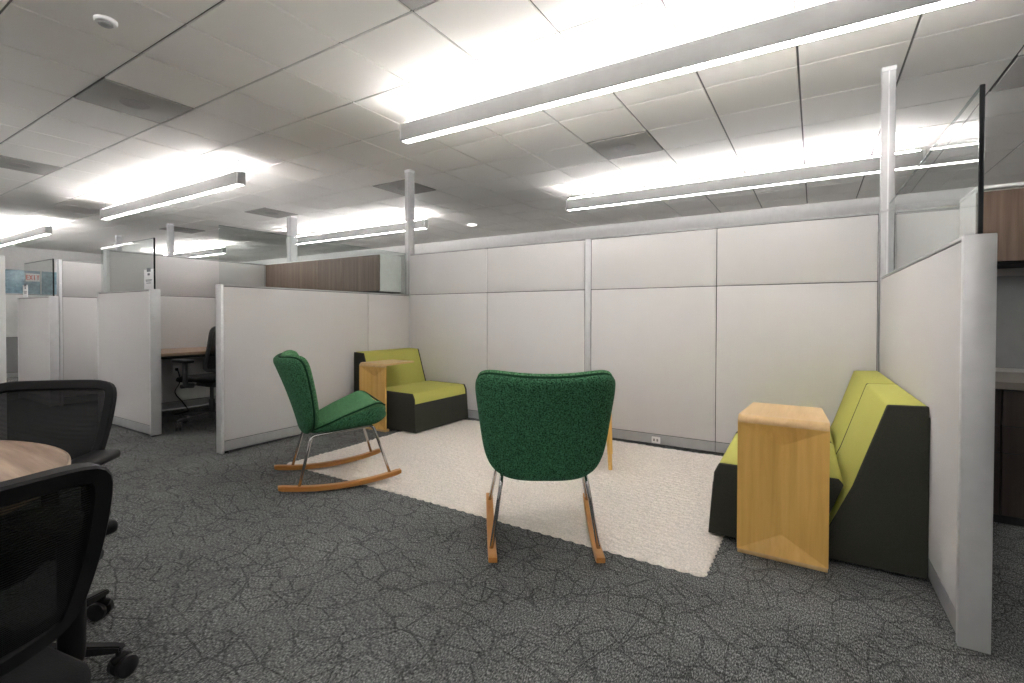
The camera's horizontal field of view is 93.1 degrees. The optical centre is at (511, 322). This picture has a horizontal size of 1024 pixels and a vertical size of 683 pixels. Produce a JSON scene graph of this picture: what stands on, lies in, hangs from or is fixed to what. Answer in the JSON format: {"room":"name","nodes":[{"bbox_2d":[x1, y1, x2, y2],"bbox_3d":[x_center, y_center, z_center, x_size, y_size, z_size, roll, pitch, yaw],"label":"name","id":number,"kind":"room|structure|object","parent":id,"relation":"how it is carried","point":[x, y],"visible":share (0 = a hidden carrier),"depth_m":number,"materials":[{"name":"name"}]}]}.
{"room":"open-plan office","nodes":[
{"label":"open-plan office","id":0,"kind":"room"},
{"bbox_2d":[0,246,102,269],"bbox_3d":[-13.607,-0.477,10.396,0.100,2.845,14.050,1,1,32],"label":"wall","id":1,"kind":"structure","parent":0,"point":[15,257],"depth_m":12.51,"materials":[{"name":"paint"}]},
{"bbox_2d":[5,267,56,294],"bbox_3d":[-12.179,-1.036,12.533,0.049,0.690,6.100,1,1,32],"label":"window","id":2,"kind":"structure","parent":1,"relation":"in","point":[14,277],"depth_m":12.37,"materials":[{"name":"blue glass"}]},
{"bbox_2d":[25,273,39,281],"bbox_3d":[-12.264,-1.159,12.408,0.032,0.200,0.270,1,1,32],"label":"exit sign","id":3,"kind":"object","parent":1,"relation":"attached to","point":[28,277],"visible":1,"depth_m":12.40,"materials":[{"name":"white paint"}]},
{"bbox_2d":[0,0,1023,261],"bbox_3d":[-4.142,-1.831,4.476,22.400,0.090,14.250,1,1,32],"label":"ceiling","id":4,"kind":"structure","parent":0,"point":[312,97],"depth_m":4.09,"materials":[{"name":"tile"}]},
{"bbox_2d":[0,218,51,246],"bbox_3d":[-9.750,-1.728,9.537,3.738,0.281,0.092,1,1,32],"label":"pendant light","id":5,"kind":"object","parent":4,"relation":"hanging from","point":[44,230],"visible":1,"depth_m":9.08,"materials":[{"name":"silver metal"}]},
{"bbox_2d":[0,155,60,174],"bbox_3d":[-5.641,-1.806,5.541,0.586,0.016,0.586,1,1,32],"label":"ceiling vent","id":6,"kind":"object","parent":4,"relation":"in","point":[6,162],"visible":1,"depth_m":5.58,"materials":[{"name":"white metal"}]},
{"bbox_2d":[93,14,117,28],"bbox_3d":[-2.361,-1.741,2.818,0.112,0.036,0.112,1,1,32],"label":"smoke detector","id":7,"kind":"object","parent":4,"relation":"attached to","point":[107,22],"visible":1,"depth_m":2.79,"materials":[{"name":"white paint"}]},
{"bbox_2d":[75,78,191,123],"bbox_3d":[-3.053,-1.778,3.927,0.586,0.016,0.586,1,1,32],"label":"ceiling vent","id":8,"kind":"object","parent":4,"relation":"in","point":[106,93],"visible":1,"depth_m":3.88,"materials":[{"name":"white metal"}]},
{"bbox_2d":[100,159,245,219],"bbox_3d":[-4.540,-1.672,6.288,3.738,0.281,0.092,1,1,32],"label":"pendant light","id":9,"kind":"object","parent":4,"relation":"hanging from","point":[237,178],"visible":1,"depth_m":5.97,"materials":[{"name":"silver metal"}]},
{"bbox_2d":[160,226,203,233],"bbox_3d":[-6.615,-1.866,9.742,0.586,0.016,0.586,1,1,32],"label":"ceiling vent","id":10,"kind":"object","parent":4,"relation":"in","point":[176,229],"visible":0.91,"depth_m":9.76,"materials":[{"name":"white metal"}]},
{"bbox_2d":[151,241,225,257],"bbox_3d":[-8.221,-1.761,12.177,3.738,0.281,0.092,1,1,32],"label":"pendant light","id":11,"kind":"object","parent":4,"relation":"hanging from","point":[217,250],"visible":0.73,"depth_m":11.60,"materials":[{"name":"silver metal"}]},
{"bbox_2d":[245,208,297,217],"bbox_3d":[-4.027,-1.838,8.129,0.586,0.016,0.586,1,1,32],"label":"ceiling vent","id":12,"kind":"object","parent":4,"relation":"in","point":[268,212],"visible":0.99,"depth_m":8.11,"materials":[{"name":"white metal"}]},
{"bbox_2d":[286,211,427,244],"bbox_3d":[-2.986,-1.704,8.913,3.738,0.281,0.092,1,1,32],"label":"pendant light","id":13,"kind":"object","parent":4,"relation":"hanging from","point":[419,224],"visible":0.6,"depth_m":8.69,"materials":[{"name":"silver metal"}]},
{"bbox_2d":[373,179,435,195],"bbox_3d":[-1.439,-1.810,6.515,0.586,0.016,0.586,1,1,32],"label":"ceiling vent","id":14,"kind":"object","parent":4,"relation":"in","point":[398,187],"visible":0.62,"depth_m":6.46,"materials":[{"name":"white metal"}]},
{"bbox_2d":[399,0,433,9],"bbox_3d":[-0.465,-1.750,2.313,0.586,0.016,0.586,1,1,32],"label":"ceiling vent","id":15,"kind":"object","parent":4,"relation":"in","point":[412,4],"visible":1,"depth_m":2.66,"materials":[{"name":"white metal"}]},
{"bbox_2d":[587,131,662,159],"bbox_3d":[1.149,-1.781,4.901,0.586,0.016,0.586,1,1,32],"label":"ceiling vent","id":16,"kind":"object","parent":4,"relation":"in","point":[637,143],"visible":1,"depth_m":4.86,"materials":[{"name":"white metal"}]},
{"bbox_2d":[400,0,976,143],"bbox_3d":[0.686,-1.615,3.029,3.738,0.281,0.092,1,1,32],"label":"pendant light","id":17,"kind":"object","parent":4,"relation":"hanging from","point":[831,18],"visible":1,"depth_m":2.79,"materials":[{"name":"silver metal"}]},
{"bbox_2d":[566,137,925,210],"bbox_3d":[2.334,-1.646,5.596,3.738,0.281,0.092,1,1,32],"label":"pendant light","id":18,"kind":"object","parent":4,"relation":"hanging from","point":[908,159],"visible":0.98,"depth_m":5.36,"materials":[{"name":"silver metal"}]},
{"bbox_2d":[991,55,1023,91],"bbox_3d":[3.737,-1.753,3.288,0.586,0.016,0.586,1,1,32],"label":"ceiling vent","id":19,"kind":"object","parent":4,"relation":"in","point":[1013,77],"visible":1,"depth_m":3.46,"materials":[{"name":"white metal"}]},
{"bbox_2d":[6,377,1023,682],"bbox_3d":[-4.149,1.098,4.516,22.400,0.100,14.250,1,1,32],"label":"floor","id":20,"kind":"structure","parent":0,"point":[211,572],"depth_m":1.91,"materials":[{"name":"grey carpet"}]},
{"bbox_2d":[0,255,5,382],"bbox_3d":[-3.088,0.195,1.174,0.084,1.804,2.620,1,1,32],"label":"wall","id":21,"kind":"structure","parent":20,"relation":"on","point":[2,258],"depth_m":2.25,"materials":[{"name":"paint"}]},
{"bbox_2d":[5,293,56,377],"bbox_3d":[-9.000,0.234,8.327,0.084,1.501,3.400,1,1,32],"label":"wall","id":22,"kind":"structure","parent":20,"relation":"on","point":[11,299],"depth_m":8.55,"materials":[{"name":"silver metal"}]},
{"bbox_2d":[0,440,70,481],"bbox_3d":[-1.631,0.736,0.903,1.205,0.735,1.205,1,1,32],"label":"round table","id":23,"kind":"object","parent":20,"relation":"on","point":[17,458],"visible":0.59,"depth_m":1.30,"materials":[{"name":"brown wood"}]},
{"bbox_2d":[17,259,58,380],"bbox_3d":[-6.073,0.118,6.205,1.250,1.804,0.084,1,1,32],"label":"wall","id":24,"kind":"structure","parent":20,"relation":"on","point":[38,317],"depth_m":6.06,"materials":[{"name":"fabric"}]},
{"bbox_2d":[23,284,27,297],"bbox_3d":[-6.444,-0.425,6.422,0.200,0.180,0.002,1,1,32],"label":"paper notice","id":25,"kind":"object","parent":24,"relation":"attached to","point":[25,287],"visible":0.96,"depth_m":6.42,"materials":[{"name":"white paper"}]},
{"bbox_2d":[0,462,117,682],"bbox_3d":[-1.041,0.667,0.735,0.679,0.882,0.687,0,1,22],"label":"chair","id":26,"kind":"object","parent":20,"relation":"on","point":[55,523],"visible":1,"depth_m":0.78,"materials":[{"name":"black fabric"}]},
{"bbox_2d":[0,380,138,677],"bbox_3d":[-1.536,0.653,1.443,0.731,0.887,0.746,0,1,-11],"label":"chair","id":27,"kind":"object","parent":20,"relation":"on","point":[75,417],"visible":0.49,"depth_m":1.72,"materials":[{"name":"black fabric"}]},
{"bbox_2d":[94,596,111,605],"bbox_3d":[-1.522,1.026,1.799,0.058,0.048,0.028,0,1,-11],"label":"caster wheel","id":28,"kind":"object","parent":27,"relation":"attached to","point":[103,601],"depth_m":1.79,"materials":[{"name":"black plastic"}]},
{"bbox_2d":[109,650,131,666],"bbox_3d":[-1.215,1.030,1.506,0.027,0.048,0.058,0,1,22],"label":"caster wheel","id":29,"kind":"object","parent":27,"relation":"attached to","point":[121,658],"depth_m":1.49,"materials":[{"name":"black plastic"}]},
{"bbox_2d":[57,259,103,379],"bbox_3d":[-5.003,0.114,6.834,0.084,1.801,2.100,1,1,32],"label":"wall","id":30,"kind":"structure","parent":20,"relation":"on","point":[78,282],"depth_m":6.07,"materials":[{"name":"fabric"}]},
{"bbox_2d":[115,235,121,250],"bbox_3d":[-8.471,-0.461,10.457,0.096,2.836,0.096,1,1,32],"label":"pole","id":31,"kind":"object","parent":20,"relation":"on","point":[118,239],"visible":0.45,"depth_m":10.41,"materials":[{"name":"silver metal"}]},
{"bbox_2d":[97,238,161,435],"bbox_3d":[-3.797,0.128,4.786,1.225,1.834,0.084,1,1,32],"label":"wall","id":32,"kind":"structure","parent":20,"relation":"on","point":[129,321],"depth_m":4.63,"materials":[{"name":"fabric"}]},
{"bbox_2d":[144,268,153,288],"bbox_3d":[-3.377,-0.411,4.509,0.190,0.198,0.002,1,1,32],"label":"paper notice","id":33,"kind":"object","parent":32,"relation":"attached to","point":[149,273],"visible":0.96,"depth_m":4.50,"materials":[{"name":"white paper"}]},
{"bbox_2d":[166,223,173,255],"bbox_3d":[-6.410,-0.438,9.114,0.096,2.836,0.096,1,1,32],"label":"pole","id":34,"kind":"object","parent":20,"relation":"on","point":[170,227],"visible":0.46,"depth_m":9.06,"materials":[{"name":"silver metal"}]},
{"bbox_2d":[161,347,206,422],"bbox_3d":[-3.399,0.662,5.835,0.810,0.731,2.050,1,1,32],"label":"desk","id":35,"kind":"object","parent":20,"relation":"on","point":[171,353],"visible":0.1,"depth_m":5.19,"materials":[{"name":"laminate"}]},
{"bbox_2d":[103,249,265,409],"bbox_3d":[-3.785,0.117,6.069,0.084,1.821,2.100,1,1,32],"label":"wall","id":36,"kind":"structure","parent":20,"relation":"on","point":[186,285],"depth_m":5.77,"materials":[{"name":"fabric"}]},
{"bbox_2d":[173,365,188,414],"bbox_3d":[-3.832,0.768,5.622,0.149,0.529,0.336,0,1,-37],"label":"power cord","id":37,"kind":"object","parent":36,"relation":"attached to","point":[176,369],"visible":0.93,"depth_m":5.69,"materials":[{"name":"black plastic"}]},
{"bbox_2d":[171,326,215,430],"bbox_3d":[-3.108,0.534,4.981,0.688,1.021,0.693,1,1,26],"label":"chair","id":38,"kind":"object","parent":20,"relation":"on","point":[209,363],"visible":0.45,"depth_m":4.76,"materials":[{"name":"grey plastic"}]},
{"bbox_2d":[286,216,296,261],"bbox_3d":[-3.807,-0.422,8.403,0.126,2.836,0.126,1,1,32],"label":"pole","id":39,"kind":"object","parent":20,"relation":"on","point":[291,220],"visible":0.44,"depth_m":8.35,"materials":[{"name":"silver metal"}]},
{"bbox_2d":[215,225,409,453],"bbox_3d":[-1.799,0.126,4.810,0.084,1.847,2.135,1,1,32],"label":"wall","id":40,"kind":"structure","parent":20,"relation":"on","point":[255,324],"depth_m":4.33,"materials":[{"name":"fabric"}]},
{"bbox_2d":[359,359,413,431],"bbox_3d":[-1.258,0.722,4.936,0.366,0.655,0.430,1,1,32],"label":"side table","id":41,"kind":"object","parent":20,"relation":"on","point":[372,374],"visible":0.68,"depth_m":4.76,"materials":[{"name":"brown wood"}]},
{"bbox_2d":[404,169,414,294],"bbox_3d":[-1.212,-0.380,5.746,0.083,2.836,0.090,1,1,32],"label":"pole","id":42,"kind":"object","parent":20,"relation":"on","point":[409,174],"visible":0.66,"depth_m":5.70,"materials":[{"name":"silver metal"}]},
{"bbox_2d":[354,348,467,432],"bbox_3d":[-1.052,0.672,5.122,0.866,0.750,0.817,1,1,32],"label":"lounge seat","id":43,"kind":"object","parent":20,"relation":"on","point":[415,404],"visible":0.81,"depth_m":4.96,"materials":[{"name":"fabric"}]},
{"bbox_2d":[387,380,464,403],"bbox_3d":[-0.930,0.839,5.048,0.561,0.360,0.792,1,1,32],"label":"seat cushion","id":44,"kind":"object","parent":43,"relation":"on","point":[424,392],"depth_m":4.89,"materials":[{"name":"fabric"}]},
{"bbox_2d":[287,419,723,576],"bbox_3d":[0.084,1.061,3.712,3.009,0.016,2.001,1,1,32],"label":"area rug","id":45,"kind":"object","parent":20,"relation":"on","point":[653,505],"visible":0.66,"depth_m":3.11,"materials":[{"name":"beige carpet"}]},
{"bbox_2d":[273,350,400,491],"bbox_3d":[-1.220,0.625,3.337,0.758,0.864,0.642,0,1,-29],"label":"rocking chair","id":46,"kind":"object","parent":45,"relation":"on","point":[358,409],"visible":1,"depth_m":3.12,"materials":[{"name":"green fabric"}]},
{"bbox_2d":[281,350,318,428],"bbox_3d":[-1.426,0.448,3.222,0.212,0.509,0.631,0,1,-29],"label":"cushion","id":47,"kind":"object","parent":46,"relation":"on","point":[297,379],"depth_m":2.99,"materials":[{"name":"green fabric"}]},
{"bbox_2d":[311,390,385,430],"bbox_3d":[-1.166,0.612,3.367,0.475,0.191,0.568,0,1,-29],"label":"seat cushion","id":48,"kind":"object","parent":46,"relation":"on","point":[358,409],"depth_m":3.18,"materials":[{"name":"green fabric"}]},
{"bbox_2d":[475,370,615,562],"bbox_3d":[0.151,0.640,2.455,0.642,0.864,0.758,0,1,0],"label":"rocking chair","id":49,"kind":"object","parent":45,"relation":"on","point":[534,427],"visible":1,"depth_m":2.18,"materials":[{"name":"green fabric"}]},
{"bbox_2d":[477,370,611,378],"bbox_3d":[0.152,0.466,2.217,0.631,0.509,0.212,0,1,0],"label":"cushion","id":50,"kind":"object","parent":49,"relation":"on","point":[485,374],"depth_m":2.13,"materials":[{"name":"green fabric"}]},
{"bbox_2d":[607,413,612,469],"bbox_3d":[0.471,0.780,3.741,0.600,0.546,0.440,0,1,12],"label":"coffee table","id":51,"kind":"object","parent":45,"relation":"on","point":[609,437],"visible":0.06,"depth_m":3.48,"materials":[{"name":"brown wood"}]},
{"bbox_2d":[394,212,879,452],"bbox_3d":[-0.308,0.125,5.185,6.757,1.846,0.084,1,1,32],"label":"wall","id":52,"kind":"structure","parent":20,"relation":"on","point":[692,328],"depth_m":4.09,"materials":[{"name":"fabric"}]},
{"bbox_2d":[265,259,318,289],"bbox_3d":[-2.813,-0.582,6.486,1.108,0.437,0.348,1,1,32],"label":"upper cabinet","id":53,"kind":"object","parent":52,"relation":"attached to","point":[298,274],"visible":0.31,"depth_m":6.30,"materials":[{"name":"brown wood"}]},
{"bbox_2d":[317,254,400,293],"bbox_3d":[-1.874,-0.572,5.900,1.095,0.437,0.348,1,1,32],"label":"upper cabinet","id":54,"kind":"object","parent":52,"relation":"attached to","point":[373,273],"visible":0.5,"depth_m":5.67,"materials":[{"name":"brown wood"}]},
{"bbox_2d":[652,436,659,443],"bbox_3d":[1.238,1.008,4.173,0.072,0.055,0.018,1,1,32],"label":"wall outlet","id":55,"kind":"object","parent":52,"relation":"attached to","point":[654,439],"visible":1,"depth_m":4.16,"materials":[{"name":"white paint"}]},
{"bbox_2d":[737,402,829,572],"bbox_3d":[1.340,0.763,2.391,0.366,0.655,0.430,1,1,32],"label":"side table","id":56,"kind":"object","parent":20,"relation":"on","point":[783,462],"visible":1,"depth_m":2.23,"materials":[{"name":"brown wood"}]},
{"bbox_2d":[737,370,894,453],"bbox_3d":[1.972,0.705,3.250,0.866,0.750,0.778,1,1,31],"label":"lounge seat","id":57,"kind":"object","parent":20,"relation":"on","point":[856,386],"visible":0.18,"depth_m":3.04,"materials":[{"name":"fabric"}]},
{"bbox_2d":[708,384,929,578],"bbox_3d":[1.572,0.714,2.581,0.866,0.750,0.778,1,1,31],"label":"lounge seat","id":58,"kind":"object","parent":20,"relation":"on","point":[880,469],"visible":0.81,"depth_m":2.12,"materials":[{"name":"fabric"}]},
{"bbox_2d":[720,433,842,482],"bbox_3d":[1.448,0.877,2.657,0.561,0.360,0.754,1,1,31],"label":"seat cushion","id":59,"kind":"object","parent":58,"relation":"on","point":[728,463],"depth_m":2.44,"materials":[{"name":"fabric"}]},
{"bbox_2d":[878,64,896,370],"bbox_3d":[2.597,-0.338,3.367,0.083,2.836,0.085,1,1,32],"label":"pole","id":60,"kind":"object","parent":20,"relation":"on","point":[888,74],"visible":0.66,"depth_m":3.33,"materials":[{"name":"silver metal"}]},
{"bbox_2d":[879,84,997,654],"bbox_3d":[2.062,0.146,2.469,0.083,1.889,2.005,1,1,31],"label":"wall","id":61,"kind":"structure","parent":20,"relation":"on","point":[938,309],"depth_m":1.69,"materials":[{"name":"fabric"}]},
{"bbox_2d":[894,207,1023,372],"bbox_3d":[3.893,0.170,2.636,2.900,1.846,0.084,1,1,32],"label":"wall","id":62,"kind":"structure","parent":20,"relation":"on","point":[917,233],"depth_m":3.27,"materials":[{"name":"fabric"}]},
{"bbox_2d":[959,182,1023,268],"bbox_3d":[3.482,-0.564,2.598,1.556,0.457,0.396,1,1,32],"label":"upper cabinet","id":63,"kind":"object","parent":62,"relation":"attached to","point":[1003,215],"visible":0.58,"depth_m":2.80,"materials":[{"name":"brown wood"}]},
{"bbox_2d":[995,276,1023,368],"bbox_3d":[3.567,0.000,2.781,1.890,0.580,0.013,1,1,32],"label":"board","id":64,"kind":"object","parent":62,"relation":"attached to","point":[1010,289],"visible":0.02,"depth_m":3.05,"materials":[{"name":"grey"}]},
{"bbox_2d":[993,389,1023,526],"bbox_3d":[3.385,0.726,2.512,1.900,0.735,0.650,1,1,32],"label":"storage cabinet","id":65,"kind":"object","parent":20,"relation":"on","point":[1008,491],"visible":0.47,"depth_m":2.59,"materials":[{"name":"brown wood"}]},
{"bbox_2d":[995,372,1023,390],"bbox_3d":[3.404,0.338,2.493,1.955,0.040,0.675,1,1,32],"label":"countertop","id":66,"kind":"structure","parent":65,"relation":"on","point":[1003,380],"depth_m":2.61,"materials":[{"name":"laminate"}]},
{"bbox_2d":[245,187,975,264],"bbox_3d":[-0.402,-0.448,10.499,22.200,2.845,0.100,1,1,32],"label":"wall","id":67,"kind":"structure","parent":0,"point":[863,205],"depth_m":8.36,"materials":[{"name":"paint"}]},
{"bbox_2d":[895,199,960,211],"bbox_3d":[7.031,-0.343,5.770,3.980,2.560,0.059,1,1,32],"label":"trim","id":68,"kind":"structure","parent":67,"relation":"attached to","point":[898,208],"depth_m":6.59,"materials":[{"name":"white paint"}]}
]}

